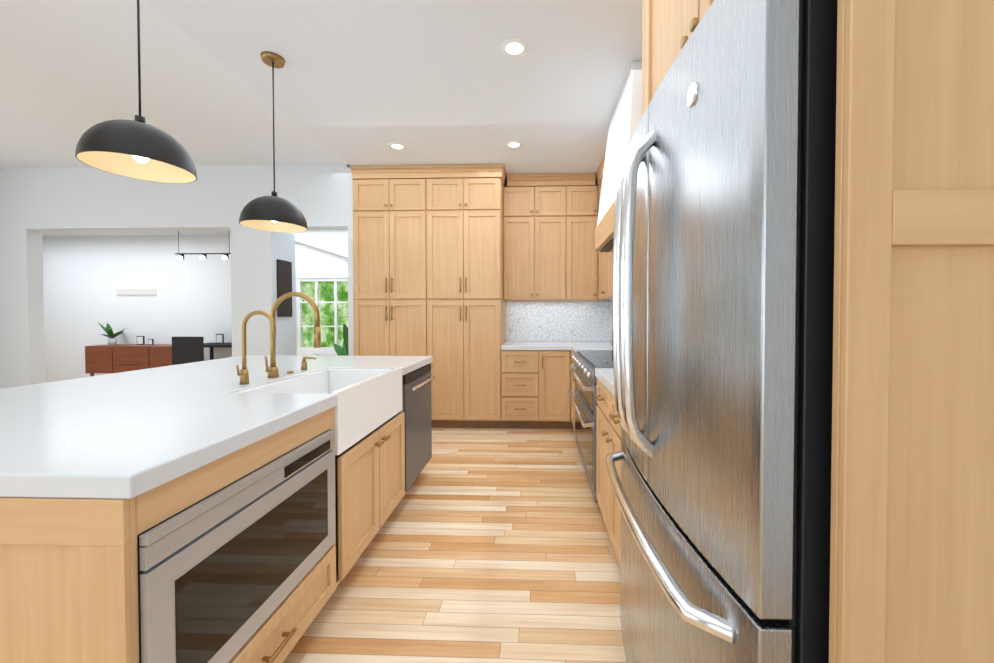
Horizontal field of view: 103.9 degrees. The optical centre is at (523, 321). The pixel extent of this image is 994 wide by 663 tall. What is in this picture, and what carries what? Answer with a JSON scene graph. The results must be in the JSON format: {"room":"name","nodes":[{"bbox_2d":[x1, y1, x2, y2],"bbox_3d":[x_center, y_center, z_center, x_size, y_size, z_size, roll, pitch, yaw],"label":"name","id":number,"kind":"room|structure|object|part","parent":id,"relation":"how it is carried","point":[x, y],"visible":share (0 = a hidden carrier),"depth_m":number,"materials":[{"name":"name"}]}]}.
{"room":"kitchen","nodes":[
{"label":"kitchen","id":0,"kind":"room"},
{"bbox_2d":[42,230,229,236],"bbox_3d":[-6.803,-1.567,7.340,10.132,0.130,5.689,0,1,2],"label":"ceiling","id":1,"kind":"structure","parent":0,"point":[136,233],"depth_m":6.58,"materials":[{"name":"white paint"}]},
{"bbox_2d":[175,231,230,259],"bbox_3d":[-5.227,-1.241,6.332,0.950,0.486,0.098,0,1,2],"label":"track light","id":2,"kind":"object","parent":1,"relation":"attached to","point":[203,256],"visible":0.98,"depth_m":6.34,"materials":[{"name":"black"}]},
{"bbox_2d":[42,235,231,382],"bbox_3d":[-8.059,-0.185,6.919,7.650,2.620,0.140,0,1,2],"label":"wall","id":3,"kind":"structure","parent":0,"point":[85,278],"depth_m":6.80,"materials":[{"name":"white paint"}]},
{"bbox_2d":[116,289,156,293],"bbox_3d":[-6.758,-0.523,6.782,0.700,0.100,0.034,0,1,2],"label":"wall sconce","id":4,"kind":"object","parent":3,"relation":"attached to","point":[136,291],"visible":0.93,"depth_m":6.76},
{"bbox_2d":[0,164,349,388],"bbox_3d":[-6.926,-0.271,4.593,10.070,2.870,0.430,0,1,2],"label":"wall","id":5,"kind":"structure","parent":0,"point":[35,203],"depth_m":4.28,"materials":[{"name":"white paint"}]},
{"bbox_2d":[277,259,291,316],"bbox_3d":[-2.734,-0.374,4.446,0.020,0.640,0.240,0,1,2],"label":"art panel","id":6,"kind":"object","parent":5,"relation":"attached to","point":[284,280],"visible":0.93,"depth_m":4.43,"materials":[{"name":"black"}]},
{"bbox_2d":[0,0,349,167],"bbox_3d":[-7.037,-1.690,0.341,10.132,0.110,8.310,0,1,2],"label":"ceiling","id":7,"kind":"structure","parent":0,"point":[68,73],"depth_m":2.83,"materials":[{"name":"white paint"}]},
{"bbox_2d":[291,229,347,256],"bbox_3d":[-3.286,-1.170,6.022,1.950,0.620,0.099,0,1,2],"label":"ceiling","id":8,"kind":"structure","parent":0,"point":[335,241],"depth_m":5.96,"materials":[{"name":"white paint"}]},
{"bbox_2d":[295,241,347,355],"bbox_3d":[-2.075,-0.175,6.349,4.350,2.620,0.600,0,1,2],"label":"wall","id":9,"kind":"structure","parent":0,"point":[312,262],"depth_m":6.08,"materials":[{"name":"white paint"}]},
{"bbox_2d":[297,278,347,350],"bbox_3d":[-3.108,-0.112,6.134,0.920,1.140,0.060,0,1,2],"label":"sunroom window","id":10,"kind":"structure","parent":9,"relation":"in","point":[299,316],"depth_m":6.12,"materials":[{"name":"white"}]},
{"bbox_2d":[347,167,353,355],"bbox_3d":[-1.861,-0.250,4.519,0.060,2.830,0.620,0,1,2],"label":"wall","id":11,"kind":"structure","parent":0,"point":[350,266],"depth_m":4.20,"materials":[{"name":"white paint"}]},
{"bbox_2d":[145,0,641,184],"bbox_3d":[-0.330,-1.672,0.426,3.267,0.150,8.930,0,1,2],"label":"ceiling","id":12,"kind":"structure","parent":0,"point":[424,82],"depth_m":2.52,"materials":[{"name":"white paint"}]},
{"bbox_2d":[75,0,196,183],"bbox_3d":[-1.598,-1.126,1.614,0.360,0.980,0.360,0,1,2],"label":"pendant light","id":13,"kind":"object","parent":12,"relation":"hanging from","point":[112,146],"depth_m":1.58,"materials":[{"name":"black metal"}]},
{"bbox_3d":[-1.598,-0.697,1.621,0.056,0.067,0.056,0,1,2],"label":"pendant light bulb","id":14,"kind":"part","parent":13,"relation":"part of","materials":[{"name":"white glass"}]},
{"bbox_2d":[239,51,307,232],"bbox_3d":[-1.551,-1.110,2.413,0.360,1.040,0.360,0,1,2],"label":"pendant light","id":15,"kind":"object","parent":12,"relation":"hanging from","point":[261,213],"visible":1,"depth_m":2.36,"materials":[{"name":"black metal"}]},
{"bbox_2d":[388,142,406,150],"bbox_3d":[-1.189,-1.649,3.663,0.170,0.004,0.170,0,1,2],"label":"recessed light","id":16,"kind":"object","parent":12,"relation":"in","point":[398,146],"visible":1,"depth_m":3.66,"materials":[{"name":"white"}]},
{"bbox_2d":[505,141,522,148],"bbox_3d":[-0.089,-1.648,3.626,0.170,0.004,0.170,0,1,2],"label":"recessed light","id":17,"kind":"object","parent":12,"relation":"in","point":[515,144],"visible":1,"depth_m":3.62,"materials":[{"name":"white"}]},
{"bbox_2d":[500,38,528,57],"bbox_3d":[-0.053,-1.626,2.314,0.170,0.004,0.170,0,1,2],"label":"recessed light","id":18,"kind":"object","parent":12,"relation":"in","point":[508,46],"visible":1,"depth_m":2.31,"materials":[{"name":"white"}]},
{"bbox_2d":[283,425,625,662],"bbox_3d":[-4.509,1.238,3.152,15.000,0.100,14.000,0,1,2],"label":"floor","id":19,"kind":"structure","parent":0,"point":[489,545],"depth_m":1.88,"materials":[{"name":"brown wood"}]},
{"bbox_2d":[85,344,171,376],"bbox_3d":[-6.405,0.766,6.574,1.580,0.730,0.462,0,1,2],"label":"credenza","id":20,"kind":"object","parent":19,"relation":"on","point":[116,358],"visible":0.52,"depth_m":6.35,"materials":[{"name":"brown wood"}]},
{"bbox_2d":[98,322,125,344],"bbox_3d":[-6.962,0.203,6.615,0.421,0.392,0.460,0,1,2],"label":"potted plant","id":21,"kind":"object","parent":20,"relation":"on","point":[111,338],"visible":1,"depth_m":6.58,"materials":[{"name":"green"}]},
{"bbox_2d":[137,336,144,344],"bbox_3d":[-6.553,0.324,6.646,0.120,0.149,0.022,0,1,2],"label":"picture frame","id":22,"kind":"object","parent":20,"relation":"on","point":[140,340],"visible":1,"depth_m":6.64,"materials":[{"name":"black"}]},
{"bbox_2d":[148,339,153,344],"bbox_3d":[-6.373,0.349,6.641,0.080,0.099,0.022,0,1,2],"label":"picture frame","id":23,"kind":"object","parent":20,"relation":"on","point":[150,341],"visible":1,"depth_m":6.63,"materials":[{"name":"black"}]},
{"bbox_2d":[16,535,343,662],"bbox_3d":[-1.064,1.064,1.218,0.575,0.312,0.767,0,1,2],"label":"base cabinet","id":24,"kind":"object","parent":19,"relation":"on","point":[109,633],"depth_m":0.81,"materials":[{"name":"brown wood"}]},
{"bbox_2d":[137,429,335,662],"bbox_3d":[-1.025,0.675,1.210,0.494,0.459,0.761,0,1,2],"label":"microwave","id":25,"kind":"object","parent":24,"relation":"in","point":[223,572],"visible":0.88,"depth_m":1.05,"materials":[{"name":"silver metal"}]},
{"bbox_2d":[0,407,363,662],"bbox_3d":[-1.797,0.775,1.971,0.940,0.864,2.288,0,1,2],"label":"base cabinet","id":26,"kind":"object","parent":19,"relation":"on","point":[68,580],"depth_m":0.81,"materials":[{"name":"brown wood"}]},
{"bbox_2d":[0,355,432,498],"bbox_3d":[-1.527,0.318,1.963,1.540,0.050,2.305,0,1,2],"label":"countertop","id":27,"kind":"structure","parent":26,"relation":"on","point":[128,434],"depth_m":1.21,"materials":[{"name":"white stone"}]},
{"bbox_2d":[236,310,275,384],"bbox_3d":[-1.247,0.122,1.808,0.172,0.346,0.067,0,1,2],"label":"filter faucet","id":28,"kind":"object","parent":27,"relation":"on","point":[243,373],"visible":1,"depth_m":1.81,"materials":[{"name":"gold metal"}]},
{"bbox_2d":[264,292,320,377],"bbox_3d":[-1.194,0.069,2.003,0.279,0.446,0.087,0,1,2],"label":"faucet","id":29,"kind":"object","parent":27,"relation":"on","point":[272,371],"visible":0.92,"depth_m":2.01,"materials":[{"name":"gold metal"}]},
{"bbox_2d":[301,357,316,369],"bbox_3d":[-1.270,0.248,2.296,0.089,0.078,0.034,0,1,2],"label":"soap dispenser","id":30,"kind":"object","parent":27,"relation":"on","point":[304,364],"visible":1,"depth_m":2.29,"materials":[{"name":"gold metal"}]},
{"bbox_2d":[235,367,401,454],"bbox_3d":[-0.995,0.420,2.010,0.474,0.264,0.774,0,1,2],"label":"farmhouse sink","id":31,"kind":"object","parent":27,"relation":"in","point":[369,400],"visible":0.5,"depth_m":2.00,"materials":[{"name":"white ceramic"}]},
{"bbox_2d":[403,364,434,491],"bbox_3d":[-0.987,0.705,2.745,0.608,0.745,0.596,0,1,2],"label":"dishwasher","id":32,"kind":"object","parent":26,"relation":"in","point":[417,402],"visible":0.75,"depth_m":2.67,"materials":[{"name":"black"}]},
{"bbox_2d":[172,337,203,364],"bbox_3d":[-4.941,0.682,5.924,0.450,0.920,0.430,0,1,2],"label":"chair","id":33,"kind":"object","parent":19,"relation":"on","point":[187,350],"visible":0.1,"depth_m":5.71,"materials":[{"name":"black fabric"}]},
{"bbox_2d":[204,343,231,359],"bbox_3d":[-4.898,0.753,6.479,1.100,0.760,0.540,0,1,2],"label":"desk","id":34,"kind":"object","parent":19,"relation":"on","point":[219,345],"visible":0.1,"depth_m":6.31,"materials":[{"name":"black"}]},
{"bbox_2d":[216,334,223,342],"bbox_3d":[-5.135,0.291,6.568,0.120,0.159,0.022,0,1,2],"label":"picture frame","id":35,"kind":"object","parent":34,"relation":"on","point":[219,338],"visible":1,"depth_m":6.56,"materials":[{"name":"black"}]},
{"bbox_2d":[313,324,347,355],"bbox_3d":[-2.284,0.588,5.433,1.127,1.123,1.238,0,1,2],"label":"floor plant","id":36,"kind":"object","parent":19,"relation":"on","point":[341,351],"visible":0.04,"depth_m":5.42,"materials":[{"name":"green plant"}]},
{"bbox_2d":[351,172,425,355],"bbox_3d":[-1.428,-0.213,4.493,0.800,2.758,0.635,0,1,2],"label":"tall cabinet","id":37,"kind":"object","parent":19,"relation":"on","point":[389,208],"depth_m":4.18,"materials":[{"name":"brown wood"}]},
{"bbox_2d":[426,168,505,427],"bbox_3d":[-0.629,-0.212,4.467,0.800,2.758,0.635,0,1,2],"label":"tall cabinet","id":38,"kind":"object","parent":19,"relation":"on","point":[428,275],"depth_m":4.16,"materials":[{"name":"brown wood"}]},
{"bbox_2d":[501,350,571,428],"bbox_3d":[0.153,0.734,4.439,0.763,0.865,0.671,0,1,2],"label":"base cabinet","id":39,"kind":"object","parent":19,"relation":"on","point":[535,386],"visible":1,"depth_m":4.14,"materials":[{"name":"brown wood"}]},
{"bbox_2d":[569,351,575,430],"bbox_3d":[0.829,0.739,4.179,0.711,0.865,1.137,0,1,2],"label":"base cabinet","id":40,"kind":"object","parent":19,"relation":"on","point":[573,386],"visible":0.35,"depth_m":3.97,"materials":[{"name":"brown wood"}]},
{"bbox_2d":[501,341,612,352],"bbox_3d":[0.475,0.281,4.186,1.420,0.050,1.140,0,1,2],"label":"countertop","id":41,"kind":"structure","parent":40,"relation":"on","point":[573,347],"depth_m":4.13,"materials":[{"name":"white stone"}]},
{"bbox_2d":[568,350,612,502],"bbox_3d":[0.767,0.698,2.996,0.752,0.985,1.220,0,1,2],"label":"range","id":42,"kind":"object","parent":19,"relation":"on","point":[587,363],"visible":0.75,"depth_m":2.76,"materials":[{"name":"silver metal"}]},
{"bbox_2d":[595,378,621,567],"bbox_3d":[0.754,0.776,1.939,0.711,0.865,0.885,0,1,2],"label":"base cabinet","id":43,"kind":"object","parent":19,"relation":"on","point":[608,432],"visible":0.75,"depth_m":1.99,"materials":[{"name":"brown wood"}]},
{"bbox_2d":[595,368,614,395],"bbox_3d":[0.766,0.318,1.932,0.686,0.050,0.882,0,1,2],"label":"countertop","id":44,"kind":"structure","parent":43,"relation":"on","point":[605,376],"depth_m":2.11,"materials":[{"name":"white stone"}]},
{"bbox_2d":[605,0,837,662],"bbox_3d":[0.650,0.331,0.997,0.824,1.785,0.910,0,1,2],"label":"refrigerator","id":45,"kind":"object","parent":19,"relation":"on","point":[723,280],"visible":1,"depth_m":0.62,"materials":[{"name":"silver metal"}]},
{"bbox_2d":[503,184,611,341],"bbox_3d":[-0.334,-0.255,4.848,3.090,2.830,0.140,0,1,2],"label":"wall","id":46,"kind":"structure","parent":0,"point":[597,300],"depth_m":4.75,"materials":[{"name":"white paint"}]},
{"bbox_2d":[503,173,599,300],"bbox_3d":[0.324,-0.954,4.552,1.095,1.417,0.376,0,1,2],"label":"wall cabinet","id":47,"kind":"object","parent":46,"relation":"attached to","point":[550,253],"depth_m":4.40,"materials":[{"name":"brown wood"}]},
{"bbox_3d":[1.133,-0.181,0.402,0.140,2.830,8.930,0,1,2],"label":"wall","id":48,"kind":"structure","parent":0,"visible":0},
{"bbox_2d":[506,301,611,341],"bbox_3d":[0.489,-0.001,4.753,1.410,0.493,0.004,0,1,2],"label":"backsplash","id":49,"kind":"structure","parent":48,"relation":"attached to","point":[558,320],"depth_m":4.73,"materials":[{"name":"tile"}]},
{"bbox_2d":[596,151,612,299],"bbox_3d":[0.990,-0.944,3.949,0.376,1.417,0.835,0,1,2],"label":"wall cabinet","id":50,"kind":"object","parent":48,"relation":"attached to","point":[605,276],"depth_m":3.99,"materials":[{"name":"brown wood"}]},
{"bbox_2d":[595,61,641,251],"bbox_3d":[0.887,-1.119,2.922,0.513,1.032,1.200,0,1,2],"label":"range hood","id":51,"kind":"object","parent":48,"relation":"attached to","point":[626,118],"visible":0.25,"depth_m":2.75,"materials":[{"name":"white paint"}]},
{"bbox_2d":[642,0,993,662],"bbox_3d":[0.740,-0.189,0.980,0.675,2.826,0.989,0,1,2],"label":"cabinet","id":52,"kind":"object","parent":48,"relation":"attached to","point":[912,528],"visible":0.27,"depth_m":0.51,"materials":[{"name":"brown wood"}]},
{"label":"outside","id":53,"kind":"structure","parent":0,"visible":0},
{"bbox_2d":[302,281,347,346],"bbox_3d":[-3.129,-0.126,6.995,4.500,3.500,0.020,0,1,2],"label":"foliage","id":54,"kind":"object","parent":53,"point":[326,293],"depth_m":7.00,"materials":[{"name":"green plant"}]}
]}

